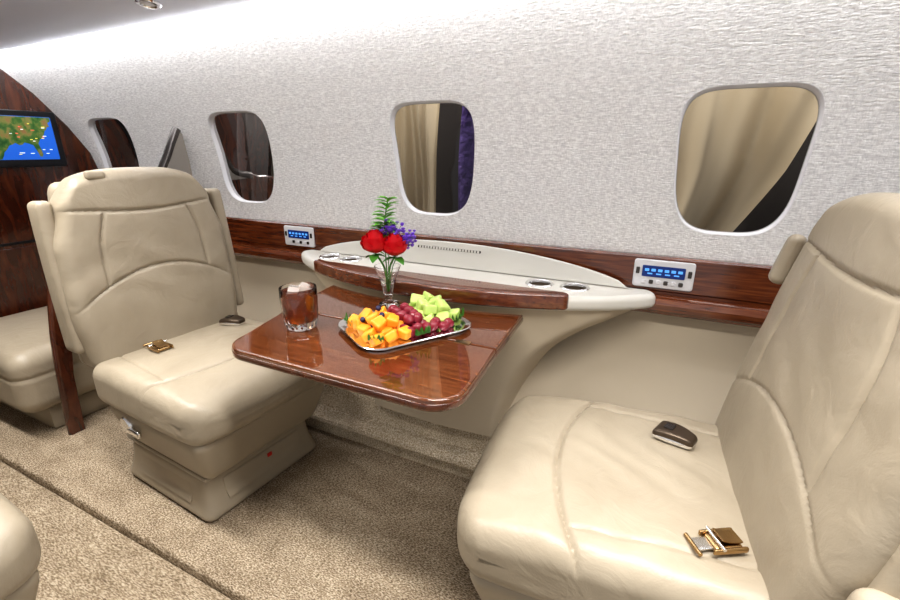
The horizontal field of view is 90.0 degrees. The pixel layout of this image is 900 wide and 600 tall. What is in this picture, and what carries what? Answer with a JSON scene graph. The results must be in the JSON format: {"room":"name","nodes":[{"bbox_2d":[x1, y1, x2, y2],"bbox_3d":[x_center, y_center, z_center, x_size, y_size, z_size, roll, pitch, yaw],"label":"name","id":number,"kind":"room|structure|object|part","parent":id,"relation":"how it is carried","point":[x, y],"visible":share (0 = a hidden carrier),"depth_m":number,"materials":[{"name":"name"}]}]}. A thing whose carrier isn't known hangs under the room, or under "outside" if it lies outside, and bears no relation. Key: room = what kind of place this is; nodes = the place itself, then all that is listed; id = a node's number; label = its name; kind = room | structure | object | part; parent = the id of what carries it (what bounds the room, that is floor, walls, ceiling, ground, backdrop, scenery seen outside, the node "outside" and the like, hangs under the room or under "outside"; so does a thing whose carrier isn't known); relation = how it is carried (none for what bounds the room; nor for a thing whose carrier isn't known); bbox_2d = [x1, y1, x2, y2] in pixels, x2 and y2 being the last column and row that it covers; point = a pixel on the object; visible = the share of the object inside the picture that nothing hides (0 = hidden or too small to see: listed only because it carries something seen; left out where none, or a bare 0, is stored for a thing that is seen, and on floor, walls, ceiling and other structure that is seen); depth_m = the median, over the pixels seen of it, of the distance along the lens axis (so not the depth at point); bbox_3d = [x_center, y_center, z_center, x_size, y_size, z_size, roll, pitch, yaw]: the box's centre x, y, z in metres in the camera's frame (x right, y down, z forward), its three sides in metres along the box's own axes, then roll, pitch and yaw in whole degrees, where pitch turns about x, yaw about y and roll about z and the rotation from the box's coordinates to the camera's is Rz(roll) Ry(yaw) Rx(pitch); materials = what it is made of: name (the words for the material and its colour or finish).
{"room":"aircraft cabin","nodes":[
{"label":"aircraft cabin","id":0,"kind":"room"},
{"bbox_2d":[0,68,97,316],"bbox_3d":[-2.153,-0.397,2.109,0.062,1.620,0.985,9,20,25],"label":"wall","id":1,"kind":"structure","parent":0,"point":[22,277],"depth_m":2.20,"materials":[{"name":"brown wood"}]},
{"bbox_3d":[-2.158,0.051,2.188,0.012,0.580,0.680,9,20,25],"label":"door","id":2,"kind":"part","parent":1,"relation":"part of","materials":[{"name":"brown wood"}]},
{"bbox_2d":[0,109,66,167],"bbox_3d":[-2.060,-0.757,2.114,0.025,0.256,0.390,9,20,25],"label":"wall monitor","id":3,"kind":"object","parent":1,"relation":"attached to","point":[27,138],"visible":1,"depth_m":2.16,"materials":[{"name":"black plastic"}]},
{"bbox_2d":[0,0,263,50],"bbox_3d":[-0.992,-0.731,0.618,5.300,0.124,1.795,9,20,25],"label":"ceiling","id":4,"kind":"structure","parent":0,"point":[22,22],"depth_m":1.59,"materials":[{"name":"grey paint"}]},
{"bbox_2d":[134,0,161,9],"bbox_3d":[-0.966,-0.951,1.437,0.076,0.025,0.075,11,21,29],"label":"recessed light","id":5,"kind":"object","parent":4,"relation":"in","point":[151,4],"visible":1,"depth_m":1.44,"materials":[{"name":"silver metal"}]},
{"bbox_2d":[0,0,338,59],"bbox_3d":[-0.571,-0.924,1.422,5.230,0.018,0.035,9,20,25],"label":"recessed light","id":6,"kind":"object","parent":4,"relation":"in","point":[280,5],"visible":1,"depth_m":1.60,"materials":[{"name":"white plastic"}]},
{"bbox_2d":[0,402,480,599],"bbox_3d":[-0.903,0.766,1.308,5.300,0.080,2.200,9,20,25],"label":"floor","id":7,"kind":"structure","parent":0,"point":[349,519],"depth_m":1.39,"materials":[{"name":"carpet"}]},
{"bbox_2d":[0,493,40,599],"bbox_3d":[-1.224,0.385,0.772,0.742,1.044,0.616,9,20,25],"label":"seat","id":8,"kind":"object","parent":7,"relation":"on","point":[20,547],"visible":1,"depth_m":0.87,"materials":[{"name":"beige leather"}]},
{"bbox_2d":[0,306,108,427],"bbox_3d":[-1.786,0.260,2.089,0.640,0.385,0.580,9,20,25],"label":"seat","id":9,"kind":"object","parent":7,"relation":"on","point":[28,381],"visible":0.34,"depth_m":1.79,"materials":[{"name":"beige leather"}]},
{"bbox_2d":[46,127,191,434],"bbox_3d":[-1.390,-0.122,1.951,0.036,1.200,0.729,9,20,25],"label":"divider panel","id":10,"kind":"object","parent":7,"relation":"on","point":[174,156],"visible":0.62,"depth_m":1.81,"materials":[{"name":"brown wood"}]},
{"bbox_3d":[-1.387,-0.009,1.996,0.028,0.955,0.715,9,20,25],"label":"panel","id":11,"kind":"part","parent":10,"relation":"part of","materials":[{"name":"brown wood"}]},
{"bbox_3d":[-1.296,-0.630,1.984,0.028,0.240,0.298,9,20,25],"label":"panel","id":12,"kind":"part","parent":10,"relation":"part of","materials":[{"name":"grey"}]},
{"bbox_2d":[27,167,324,521],"bbox_3d":[-0.825,0.099,1.525,0.714,1.047,0.584,10,21,28],"label":"seat","id":13,"kind":"object","parent":7,"relation":"on","point":[131,258],"visible":0.93,"depth_m":1.42,"materials":[{"name":"beige leather"}]},
{"bbox_3d":[-1.003,0.399,1.421,0.108,0.060,0.026,10,21,28],"label":"recline lever","id":14,"kind":"part","parent":13,"relation":"part of","materials":[{"name":"silver metal"}]},
{"bbox_3d":[-1.030,-0.080,1.578,0.147,0.509,0.544,10,21,28],"label":"backrest","id":15,"kind":"part","parent":13,"relation":"part of","materials":[{"name":"beige leather"}]},
{"bbox_2d":[143,339,173,352],"bbox_3d":[-0.968,0.145,1.489,0.098,0.026,0.054,11,21,30],"label":"belt","id":16,"kind":"object","parent":13,"relation":"on","point":[160,345],"visible":1,"depth_m":1.47,"materials":[{"name":"gold metal"}]},
{"bbox_2d":[93,318,318,445],"bbox_3d":[-0.767,0.231,1.521,0.568,0.163,0.544,10,21,28],"label":"cushion","id":17,"kind":"object","parent":13,"relation":"on","point":[194,392],"depth_m":1.34,"materials":[{"name":"beige leather"}]},
{"bbox_2d":[219,315,244,325],"bbox_3d":[-0.822,0.075,1.706,0.085,0.030,0.061,5,19,14],"label":"belt","id":18,"kind":"object","parent":13,"relation":"on","point":[230,320],"visible":1,"depth_m":1.69,"materials":[{"name":"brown metal"}]},
{"bbox_3d":[-0.634,0.553,1.548,0.028,0.072,0.300,10,21,28],"label":"drawer","id":19,"kind":"part","parent":13,"relation":"part of","materials":[{"name":"beige leather"}]},
{"bbox_2d":[457,192,899,599],"bbox_3d":[0.431,0.314,0.898,0.784,1.036,0.690,7,20,20],"label":"seat","id":20,"kind":"object","parent":7,"relation":"on","point":[566,498],"visible":0.98,"depth_m":0.77,"materials":[{"name":"beige leather"}]},
{"bbox_2d":[457,395,769,599],"bbox_3d":[0.337,0.408,0.988,0.568,0.164,0.544,7,20,20],"label":"cushion","id":21,"kind":"object","parent":20,"relation":"on","point":[566,498],"depth_m":0.84,"materials":[{"name":"beige leather"}]},
{"bbox_2d":[652,421,697,449],"bbox_3d":[0.507,0.301,1.012,0.061,0.030,0.085,-17,25,-41],"label":"belt","id":22,"kind":"object","parent":20,"relation":"on","point":[673,433],"visible":1,"depth_m":1.00,"materials":[{"name":"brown metal"}]},
{"bbox_2d":[683,526,748,556],"bbox_3d":[0.444,0.399,0.750,0.086,0.023,0.048,-2,19,-5],"label":"belt","id":23,"kind":"object","parent":20,"relation":"on","point":[723,541],"visible":1,"depth_m":0.74,"materials":[{"name":"gold metal"}]},
{"bbox_3d":[0.652,0.192,0.788,0.206,0.511,0.600,7,20,20],"label":"backrest","id":24,"kind":"part","parent":20,"relation":"part of","materials":[{"name":"beige leather"}]},
{"bbox_3d":[0.568,0.428,0.525,0.210,0.150,0.060,7,20,20],"label":"armrest","id":25,"kind":"part","parent":20,"relation":"part of","materials":[{"name":"beige leather"}]},
{"bbox_2d":[0,0,899,423],"bbox_3d":[-0.539,-0.387,1.706,5.300,1.425,0.278,9,20,25],"label":"wall","id":26,"kind":"structure","parent":0,"point":[576,107],"depth_m":1.39,"materials":[{"name":"white fabric"}]},
{"bbox_2d":[88,117,138,167],"bbox_3d":[-1.745,-0.748,2.357,0.334,0.384,0.065,9,20,25],"label":"window","id":27,"kind":"structure","parent":26,"relation":"in","point":[114,143],"depth_m":2.36,"materials":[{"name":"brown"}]},
{"bbox_2d":[208,110,273,202],"bbox_3d":[-0.906,-0.618,1.967,0.346,0.384,0.065,9,20,25],"label":"window","id":28,"kind":"structure","parent":26,"relation":"in","point":[240,138],"depth_m":1.99,"materials":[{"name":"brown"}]},
{"bbox_2d":[284,225,314,247],"bbox_3d":[-0.645,-0.272,1.923,0.164,0.084,0.012,9,20,25],"label":"control panel","id":29,"kind":"object","parent":26,"relation":"attached to","point":[294,235],"visible":1,"depth_m":1.92,"materials":[{"name":"white plastic"}]},
{"bbox_2d":[305,384,502,479],"bbox_3d":[-0.577,0.412,1.891,5.300,0.242,0.120,9,20,25],"label":"baseboard","id":30,"kind":"structure","parent":26,"relation":"attached to","point":[350,415],"depth_m":1.71,"materials":[{"name":"carpet"}]},
{"bbox_2d":[390,100,474,215],"bbox_3d":[-0.063,-0.487,1.575,0.326,0.384,0.065,9,20,25],"label":"window","id":31,"kind":"structure","parent":26,"relation":"in","point":[397,107],"depth_m":1.63,"materials":[{"name":"white"}]},
{"bbox_2d":[301,239,655,436],"bbox_3d":[-0.048,0.123,1.592,1.360,0.620,0.320,9,20,25],"label":"ledge","id":32,"kind":"object","parent":26,"relation":"attached to","point":[556,300],"visible":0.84,"depth_m":1.45,"materials":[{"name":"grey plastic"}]},
{"bbox_2d":[232,285,522,411],"bbox_3d":[-0.206,0.099,1.221,0.728,0.063,0.542,9,20,25],"label":"folding table","id":33,"kind":"object","parent":32,"relation":"attached to","point":[440,374],"visible":0.72,"depth_m":1.04,"materials":[{"name":"brown wood"}]},
{"bbox_2d":[278,282,317,331],"bbox_3d":[-0.397,0.019,1.189,0.095,0.112,0.095,9,20,25],"label":"tumbler","id":34,"kind":"object","parent":33,"relation":"on","point":[299,310],"visible":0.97,"depth_m":1.16,"materials":[{"name":"clear glass"}]},
{"bbox_2d":[287,287,298,291],"bbox_3d":[-0.403,-0.018,1.154,0.031,0.030,0.031,-4,19,-11],"label":"ice cube","id":35,"kind":"object","parent":34,"relation":"in","point":[290,289],"visible":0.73,"depth_m":1.15,"materials":[{"name":"white"}]},
{"bbox_2d":[299,282,310,286],"bbox_3d":[-0.391,-0.029,1.205,0.032,0.035,0.033,7,20,19],"label":"ice cube","id":36,"kind":"object","parent":34,"relation":"in","point":[301,283],"visible":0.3,"depth_m":1.20,"materials":[{"name":"white"}]},
{"bbox_2d":[299,285,312,290],"bbox_3d":[-0.377,-0.025,1.178,0.032,0.033,0.032,3,19,8],"label":"ice cube","id":37,"kind":"object","parent":34,"relation":"in","point":[302,287],"visible":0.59,"depth_m":1.17,"materials":[{"name":"white"}]},
{"bbox_2d":[374,263,400,307],"bbox_3d":[-0.187,-0.044,1.361,0.080,0.122,0.080,9,20,25],"label":"bud vase","id":38,"kind":"object","parent":33,"relation":"on","point":[387,277],"visible":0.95,"depth_m":1.35,"materials":[{"name":"clear glass"}]},
{"bbox_2d":[360,229,386,268],"bbox_3d":[-0.219,-0.113,1.323,0.084,0.189,0.082,9,20,25],"label":"rose","id":39,"kind":"object","parent":38,"relation":"in","point":[373,241],"visible":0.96,"depth_m":1.28,"materials":[{"name":"red plant"}]},
{"bbox_2d":[370,196,398,268],"bbox_3d":[-0.189,-0.162,1.325,0.107,0.280,0.064,6,19,18],"label":"fern sprig","id":40,"kind":"object","parent":38,"relation":"in","point":[387,204],"visible":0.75,"depth_m":1.30,"materials":[{"name":"green plant"}]},
{"bbox_3d":[-0.187,-0.160,1.329,0.017,0.272,0.016,9,20,25],"label":"stem","id":41,"kind":"part","parent":40,"relation":"part of","materials":[{"name":"green plant"}]},
{"bbox_2d":[373,219,403,267],"bbox_3d":[-0.183,-0.133,1.338,0.102,0.215,0.068,2,19,6],"label":"sprig","id":42,"kind":"object","parent":38,"relation":"in","point":[392,227],"visible":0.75,"depth_m":1.30,"materials":[{"name":"purple plant"}]},
{"bbox_2d":[382,233,407,268],"bbox_3d":[-0.162,-0.107,1.320,0.080,0.179,0.081,9,20,25],"label":"rose","id":43,"kind":"object","parent":38,"relation":"in","point":[394,245],"visible":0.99,"depth_m":1.28,"materials":[{"name":"red plant"}]},
{"bbox_2d":[392,227,416,268],"bbox_3d":[-0.142,-0.121,1.342,0.093,0.192,0.052,-2,19,-6],"label":"sprig","id":44,"kind":"object","parent":38,"relation":"in","point":[408,237],"visible":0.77,"depth_m":1.31,"materials":[{"name":"purple plant"}]},
{"bbox_2d":[338,312,470,350],"bbox_3d":[-0.121,0.067,1.200,0.316,0.013,0.248,-11,21,-30],"label":"serving tray","id":45,"kind":"object","parent":33,"relation":"on","point":[462,324],"visible":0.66,"depth_m":1.12,"materials":[{"name":"silver metal"}]},
{"bbox_2d":[343,313,355,325],"bbox_3d":[-0.262,0.048,1.186,0.036,0.036,0.038,15,24,38],"label":"garnish leaf","id":46,"kind":"object","parent":45,"relation":"on","point":[346,318],"visible":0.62,"depth_m":1.19,"materials":[{"name":"green plant"}]},
{"bbox_2d":[347,314,359,327],"bbox_3d":[-0.254,0.057,1.188,0.035,0.038,0.034,2,19,6],"label":"cube","id":47,"kind":"object","parent":45,"relation":"on","point":[353,317],"visible":0.59,"depth_m":1.18,"materials":[{"name":"orange"}]},
{"bbox_2d":[353,320,367,329],"bbox_3d":[-0.231,0.063,1.165,0.036,0.035,0.036,-12,22,-32],"label":"cube","id":48,"kind":"object","parent":45,"relation":"on","point":[356,323],"visible":0.58,"depth_m":1.15,"materials":[{"name":"orange food"}]},
{"bbox_2d":[358,308,372,318],"bbox_3d":[-0.216,0.042,1.169,0.034,0.038,0.034,-16,24,-40],"label":"cube","id":49,"kind":"object","parent":48,"relation":"on","point":[367,311],"visible":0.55,"depth_m":1.16,"materials":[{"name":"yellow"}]},
{"bbox_2d":[356,324,371,335],"bbox_3d":[-0.216,0.077,1.137,0.034,0.030,0.035,12,22,32],"label":"cube","id":50,"kind":"object","parent":45,"relation":"on","point":[361,328],"visible":0.59,"depth_m":1.13,"materials":[{"name":"orange food"}]},
{"bbox_2d":[361,327,376,342],"bbox_3d":[-0.199,0.087,1.104,0.034,0.036,0.032,4,19,13],"label":"cube","id":51,"kind":"object","parent":45,"relation":"on","point":[372,330],"visible":0.64,"depth_m":1.09,"materials":[{"name":"orange food"}]},
{"bbox_2d":[367,333,383,341],"bbox_3d":[-0.177,0.088,1.069,0.036,0.032,0.037,-10,21,-28],"label":"garnish leaf","id":52,"kind":"object","parent":45,"relation":"on","point":[368,336],"visible":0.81,"depth_m":1.06,"materials":[{"name":"green plant"}]},
{"bbox_2d":[368,333,383,346],"bbox_3d":[-0.174,0.097,1.073,0.034,0.032,0.036,-15,24,-38],"label":"cube","id":53,"kind":"object","parent":45,"relation":"on","point":[373,342],"visible":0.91,"depth_m":1.06,"materials":[{"name":"orange food"}]},
{"bbox_2d":[378,326,392,334],"bbox_3d":[-0.162,0.079,1.124,0.033,0.030,0.033,-10,21,-27],"label":"cube","id":54,"kind":"object","parent":45,"relation":"on","point":[385,330],"visible":0.44,"depth_m":1.11,"materials":[{"name":"orange food"}]},
{"bbox_2d":[370,315,386,331],"bbox_3d":[-0.178,0.058,1.112,0.035,0.037,0.033,13,23,34],"label":"cube","id":55,"kind":"object","parent":54,"relation":"on","point":[379,322],"visible":1,"depth_m":1.10,"materials":[{"name":"orange"}]},
{"bbox_2d":[384,329,397,342],"bbox_3d":[-0.143,0.090,1.093,0.034,0.040,0.037,-1,18,-2],"label":"cube","id":56,"kind":"object","parent":45,"relation":"on","point":[391,336],"visible":0.99,"depth_m":1.08,"materials":[{"name":"orange food"}]},
{"bbox_2d":[393,320,403,330],"bbox_3d":[-0.132,0.070,1.144,0.033,0.037,0.034,-5,19,-15],"label":"cube","id":57,"kind":"object","parent":45,"relation":"on","point":[400,322],"visible":0.24,"depth_m":1.14,"materials":[{"name":"orange food"}]},
{"bbox_2d":[386,313,398,327],"bbox_3d":[-0.144,0.052,1.129,0.034,0.030,0.033,2,19,5],"label":"cube","id":58,"kind":"object","parent":57,"relation":"on","point":[392,319],"visible":1,"depth_m":1.12,"materials":[{"name":"orange food"}]},
{"bbox_2d":[397,325,411,339],"bbox_3d":[-0.109,0.081,1.113,0.033,0.027,0.034,12,22,33],"label":"cube","id":59,"kind":"object","parent":45,"relation":"on","point":[404,333],"visible":0.99,"depth_m":1.10,"materials":[{"name":"orange food"}]},
{"bbox_2d":[408,327,415,337],"bbox_3d":[-0.098,0.080,1.120,0.030,0.029,0.026,-10,21,-28],"label":"grape","id":60,"kind":"object","parent":45,"relation":"on","point":[412,329],"visible":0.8,"depth_m":1.11,"materials":[{"name":"red food"}]},
{"bbox_2d":[411,322,422,331],"bbox_3d":[-0.084,0.070,1.145,0.032,0.028,0.026,-6,19,-16],"label":"grape","id":61,"kind":"object","parent":45,"relation":"on","point":[418,325],"visible":0.66,"depth_m":1.14,"materials":[{"name":"red food"}]},
{"bbox_2d":[415,325,430,335],"bbox_3d":[-0.067,0.073,1.113,0.036,0.034,0.037,3,19,9],"label":"garnish leaf","id":62,"kind":"object","parent":45,"relation":"on","point":[427,329],"visible":1,"depth_m":1.10,"materials":[{"name":"green plant"}]},
{"bbox_2d":[423,322,432,331],"bbox_3d":[-0.058,0.069,1.150,0.026,0.028,0.032,-10,21,-29],"label":"grape","id":63,"kind":"object","parent":45,"relation":"on","point":[425,324],"visible":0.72,"depth_m":1.14,"materials":[{"name":"red food"}]},
{"bbox_2d":[423,313,433,321],"bbox_3d":[-0.058,0.057,1.187,0.038,0.046,0.042,3,19,9],"label":"cube","id":64,"kind":"object","parent":45,"relation":"on","point":[429,317],"visible":0.37,"depth_m":1.17,"materials":[{"name":"green food"}]},
{"bbox_2d":[430,320,438,331],"bbox_3d":[-0.043,0.067,1.162,0.031,0.029,0.026,-10,21,-27],"label":"grape","id":65,"kind":"object","parent":45,"relation":"on","point":[434,323],"visible":0.74,"depth_m":1.15,"materials":[{"name":"red food"}]},
{"bbox_2d":[430,317,440,322],"bbox_3d":[-0.039,0.058,1.173,0.032,0.028,0.026,-11,22,-31],"label":"grape","id":66,"kind":"object","parent":45,"relation":"on","point":[433,318],"visible":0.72,"depth_m":1.17,"materials":[{"name":"red food"}]},
{"bbox_2d":[435,311,448,320],"bbox_3d":[-0.020,0.049,1.210,0.038,0.037,0.041,0,18,1],"label":"cube","id":67,"kind":"object","parent":45,"relation":"on","point":[442,315],"visible":0.46,"depth_m":1.20,"materials":[{"name":"green food"}]},
{"bbox_2d":[439,321,449,330],"bbox_3d":[-0.015,0.067,1.163,0.026,0.027,0.032,13,22,33],"label":"grape","id":68,"kind":"object","parent":45,"relation":"on","point":[443,325],"visible":1,"depth_m":1.15,"materials":[{"name":"red food"}]},
{"bbox_2d":[444,318,453,327],"bbox_3d":[-0.003,0.060,1.183,0.026,0.029,0.031,13,22,34],"label":"grape","id":69,"kind":"object","parent":45,"relation":"on","point":[450,321],"visible":0.76,"depth_m":1.17,"materials":[{"name":"red food"}]},
{"bbox_2d":[449,308,459,320],"bbox_3d":[0.008,0.041,1.232,0.037,0.036,0.036,7,20,19],"label":"cube","id":70,"kind":"object","parent":45,"relation":"on","point":[456,311],"visible":0.66,"depth_m":1.22,"materials":[{"name":"green food"}]},
{"bbox_2d":[452,308,463,320],"bbox_3d":[0.022,0.037,1.219,0.034,0.036,0.042,-3,19,-9],"label":"garnish leaf","id":71,"kind":"object","parent":45,"relation":"on","point":[461,314],"visible":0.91,"depth_m":1.21,"materials":[{"name":"green plant"}]},
{"label":"cube","id":72,"kind":"object","parent":45,"relation":"on","visible":0},
{"bbox_2d":[422,304,436,314],"bbox_3d":[-0.055,0.023,1.210,0.038,0.036,0.042,-6,19,-18],"label":"cube","id":73,"kind":"object","parent":72,"relation":"on","point":[428,309],"visible":0.95,"depth_m":1.19,"materials":[{"name":"green food"}]},
{"label":"grape","id":74,"kind":"object","parent":45,"relation":"on","visible":0},
{"bbox_2d":[413,312,422,322],"bbox_3d":[-0.083,0.046,1.158,0.026,0.030,0.030,5,19,15],"label":"grape","id":75,"kind":"object","parent":74,"relation":"on","point":[418,317],"visible":0.97,"depth_m":1.15,"materials":[{"name":"red food"}]},
{"label":"cube","id":76,"kind":"object","parent":45,"relation":"on","visible":0},
{"bbox_2d":[365,312,377,324],"bbox_3d":[-0.198,0.050,1.142,0.034,0.038,0.035,-3,19,-10],"label":"cube","id":77,"kind":"object","parent":76,"relation":"on","point":[370,317],"visible":0.59,"depth_m":1.13,"materials":[{"name":"orange"}]},
{"label":"cube","id":78,"kind":"object","parent":45,"relation":"on","visible":0},
{"bbox_2d":[410,293,423,306],"bbox_3d":[-0.092,0.001,1.272,0.039,0.037,0.041,0,18,1],"label":"cube","id":79,"kind":"object","parent":78,"relation":"on","point":[414,297],"visible":0.61,"depth_m":1.26,"materials":[{"name":"green food"}]},
{"bbox_3d":[-0.042,0.039,1.237,0.036,0.033,0.038,25,-6,-7],"label":"cube","id":80,"kind":"object","parent":45,"relation":"on","visible":0},
{"bbox_2d":[435,298,449,311],"bbox_3d":[-0.023,0.017,1.219,0.039,0.043,0.038,-14,23,-36],"label":"cube","id":81,"kind":"object","parent":80,"relation":"on","point":[441,304],"visible":0.85,"depth_m":1.21,"materials":[{"name":"green food"}]},
{"label":"grape","id":82,"kind":"object","parent":45,"relation":"on","visible":0},
{"bbox_2d":[409,309,417,315],"bbox_3d":[-0.095,0.037,1.183,0.026,0.027,0.032,2,19,6],"label":"grape","id":83,"kind":"object","parent":82,"relation":"on","point":[412,311],"visible":0.48,"depth_m":1.17,"materials":[{"name":"red food"}]},
{"label":"cube","id":84,"kind":"object","parent":45,"relation":"on","visible":0},
{"bbox_2d":[423,291,434,300],"bbox_3d":[-0.062,-0.005,1.292,0.040,0.039,0.037,-16,24,-40],"label":"cube","id":85,"kind":"object","parent":84,"relation":"on","point":[427,296],"visible":0.41,"depth_m":1.28,"materials":[{"name":"green food"}]},
{"bbox_3d":[-0.152,0.061,1.174,0.032,0.029,0.033,-12,25,1],"label":"cube","id":86,"kind":"object","parent":45,"relation":"on","visible":0},
{"bbox_2d":[383,311,395,318],"bbox_3d":[-0.160,0.041,1.159,0.035,0.033,0.036,-8,20,-22],"label":"cube","id":87,"kind":"object","parent":86,"relation":"on","point":[384,312],"visible":0.32,"depth_m":1.14,"materials":[{"name":"orange food"}]},
{"label":"grape","id":88,"kind":"object","parent":45,"relation":"on","visible":0},
{"bbox_2d":[404,306,413,313],"bbox_3d":[-0.111,0.029,1.210,0.032,0.028,0.026,3,19,8],"label":"grape","id":89,"kind":"object","parent":88,"relation":"on","point":[407,309],"visible":0.48,"depth_m":1.20,"materials":[{"name":"red food"}]},
{"label":"grape","id":90,"kind":"object","parent":45,"relation":"on","visible":0},
{"bbox_2d":[399,302,408,309],"bbox_3d":[-0.125,0.021,1.233,0.031,0.029,0.026,17,25,42],"label":"grape","id":91,"kind":"object","parent":90,"relation":"on","point":[402,306],"visible":0.59,"depth_m":1.22,"materials":[{"name":"red food"}]},
{"label":"grape","id":92,"kind":"object","parent":45,"relation":"on","visible":0},
{"bbox_2d":[396,310,406,319],"bbox_3d":[-0.126,0.040,1.171,0.032,0.028,0.026,3,19,9],"label":"grape","id":93,"kind":"object","parent":92,"relation":"on","point":[401,313],"visible":0.51,"depth_m":1.16,"materials":[{"name":"red food"}]},
{"label":"cube","id":94,"kind":"object","parent":45,"relation":"on","visible":0},
{"bbox_2d":[416,297,428,309],"bbox_3d":[-0.075,0.015,1.238,0.039,0.040,0.037,-11,21,-30],"label":"cube","id":95,"kind":"object","parent":94,"relation":"on","point":[420,301],"visible":0.64,"depth_m":1.23,"materials":[{"name":"green food"}]},
{"bbox_2d":[428,295,441,304],"bbox_3d":[-0.041,0.006,1.262,0.038,0.040,0.037,7,20,20],"label":"cube","id":96,"kind":"object","parent":94,"relation":"on","point":[432,300],"visible":0.42,"depth_m":1.25,"materials":[{"name":"green food"}]},
{"label":"grape","id":97,"kind":"object","parent":45,"relation":"on","visible":0},
{"bbox_2d":[403,314,413,324],"bbox_3d":[-0.106,0.050,1.149,0.026,0.028,0.032,-17,25,-41],"label":"grape","id":98,"kind":"object","parent":97,"relation":"on","point":[408,319],"visible":1,"depth_m":1.14,"materials":[{"name":"red food"}]},
{"bbox_2d":[418,245,480,253],"bbox_3d":[-0.006,-0.181,1.604,0.250,0.008,0.003,9,20,25],"label":"vent grille","id":99,"kind":"object","parent":32,"relation":"attached to","point":[435,249],"depth_m":1.60,"materials":[{"name":"grey plastic"}]},
{"bbox_3d":[0.003,-0.163,1.606,1.200,0.086,0.030,9,20,25],"label":"panel","id":100,"kind":"part","parent":32,"relation":"part of","materials":[{"name":"grey plastic"}]},
{"bbox_3d":[-0.521,0.062,1.894,5.300,0.455,0.163,9,20,25],"label":"panel","id":101,"kind":"part","parent":26,"relation":"part of","materials":[{"name":"beige"}]},
{"bbox_2d":[226,216,781,327],"bbox_3d":[-0.018,-0.142,1.639,4.240,0.170,0.067,9,20,25],"label":"trim","id":102,"kind":"structure","parent":26,"relation":"attached to","point":[728,292],"depth_m":1.37,"materials":[{"name":"brown wood"}]},
{"bbox_2d":[632,258,695,291],"bbox_3d":[0.630,-0.074,1.331,0.164,0.084,0.012,9,20,25],"label":"control panel","id":103,"kind":"object","parent":26,"relation":"attached to","point":[672,275],"visible":1,"depth_m":1.33,"materials":[{"name":"white plastic"}]},
{"bbox_2d":[674,82,824,235],"bbox_3d":[0.763,-0.359,1.191,0.313,0.384,0.065,9,20,25],"label":"window","id":104,"kind":"structure","parent":26,"relation":"in","point":[819,96],"depth_m":1.16,"materials":[{"name":"white"}]},
{"label":"cube","id":105,"kind":"object","parent":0,"visible":0},
{"bbox_2d":[375,306,386,315],"bbox_3d":[-0.183,0.034,1.191,0.034,0.036,0.033,3,19,8],"label":"cube","id":106,"kind":"object","parent":105,"relation":"on","point":[383,308],"visible":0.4,"depth_m":1.18,"materials":[{"name":"orange food"}]},
{"label":"grape","id":107,"kind":"object","parent":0,"visible":0},
{"bbox_2d":[388,305,396,312],"bbox_3d":[-0.151,0.027,1.214,0.032,0.028,0.026,12,22,33],"label":"grape","id":108,"kind":"object","parent":107,"relation":"on","point":[391,307],"visible":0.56,"depth_m":1.21,"materials":[{"name":"red food"}]},
{"label":"outside","id":109,"kind":"structure","parent":0,"visible":0},
{"bbox_2d":[436,103,815,231],"bbox_3d":[-4.519,-1.490,4.155,16.000,2.400,0.050,9,20,25],"label":"wall","id":110,"kind":"structure","parent":109,"point":[775,201],"depth_m":2.01,"materials":[{"name":"grey"}]},
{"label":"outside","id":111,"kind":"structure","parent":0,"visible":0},
{"bbox_2d":[676,87,817,231],"bbox_3d":[0.863,-0.465,1.395,0.554,0.700,0.120,9,20,25],"label":"curtain","id":112,"kind":"object","parent":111,"point":[735,145],"visible":0.41,"depth_m":1.39,"materials":[{"name":"beige fabric"}]},
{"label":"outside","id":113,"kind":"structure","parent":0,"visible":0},
{"bbox_2d":[395,103,439,212],"bbox_3d":[-0.138,-0.606,1.818,0.228,0.700,0.080,9,20,25],"label":"curtain","id":114,"kind":"object","parent":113,"point":[416,126],"visible":0.57,"depth_m":1.83,"materials":[{"name":"beige fabric"}]},
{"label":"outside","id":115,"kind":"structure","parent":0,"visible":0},
{"bbox_2d":[458,106,474,209],"bbox_3d":[0.145,-0.604,1.813,0.220,0.700,0.090,9,20,25],"label":"curtain","id":116,"kind":"object","parent":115,"point":[467,139],"visible":0.09,"depth_m":1.86,"materials":[{"name":"purple fabric"}]},
{"label":"grape","id":117,"kind":"object","parent":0,"visible":0},
{"bbox_2d":[392,307,400,313],"bbox_3d":[-0.141,0.034,1.195,0.026,0.032,0.028,17,25,42],"label":"grape","id":118,"kind":"object","parent":117,"relation":"on","point":[395,310],"visible":0.52,"depth_m":1.18,"materials":[{"name":"red food"}]}
]}

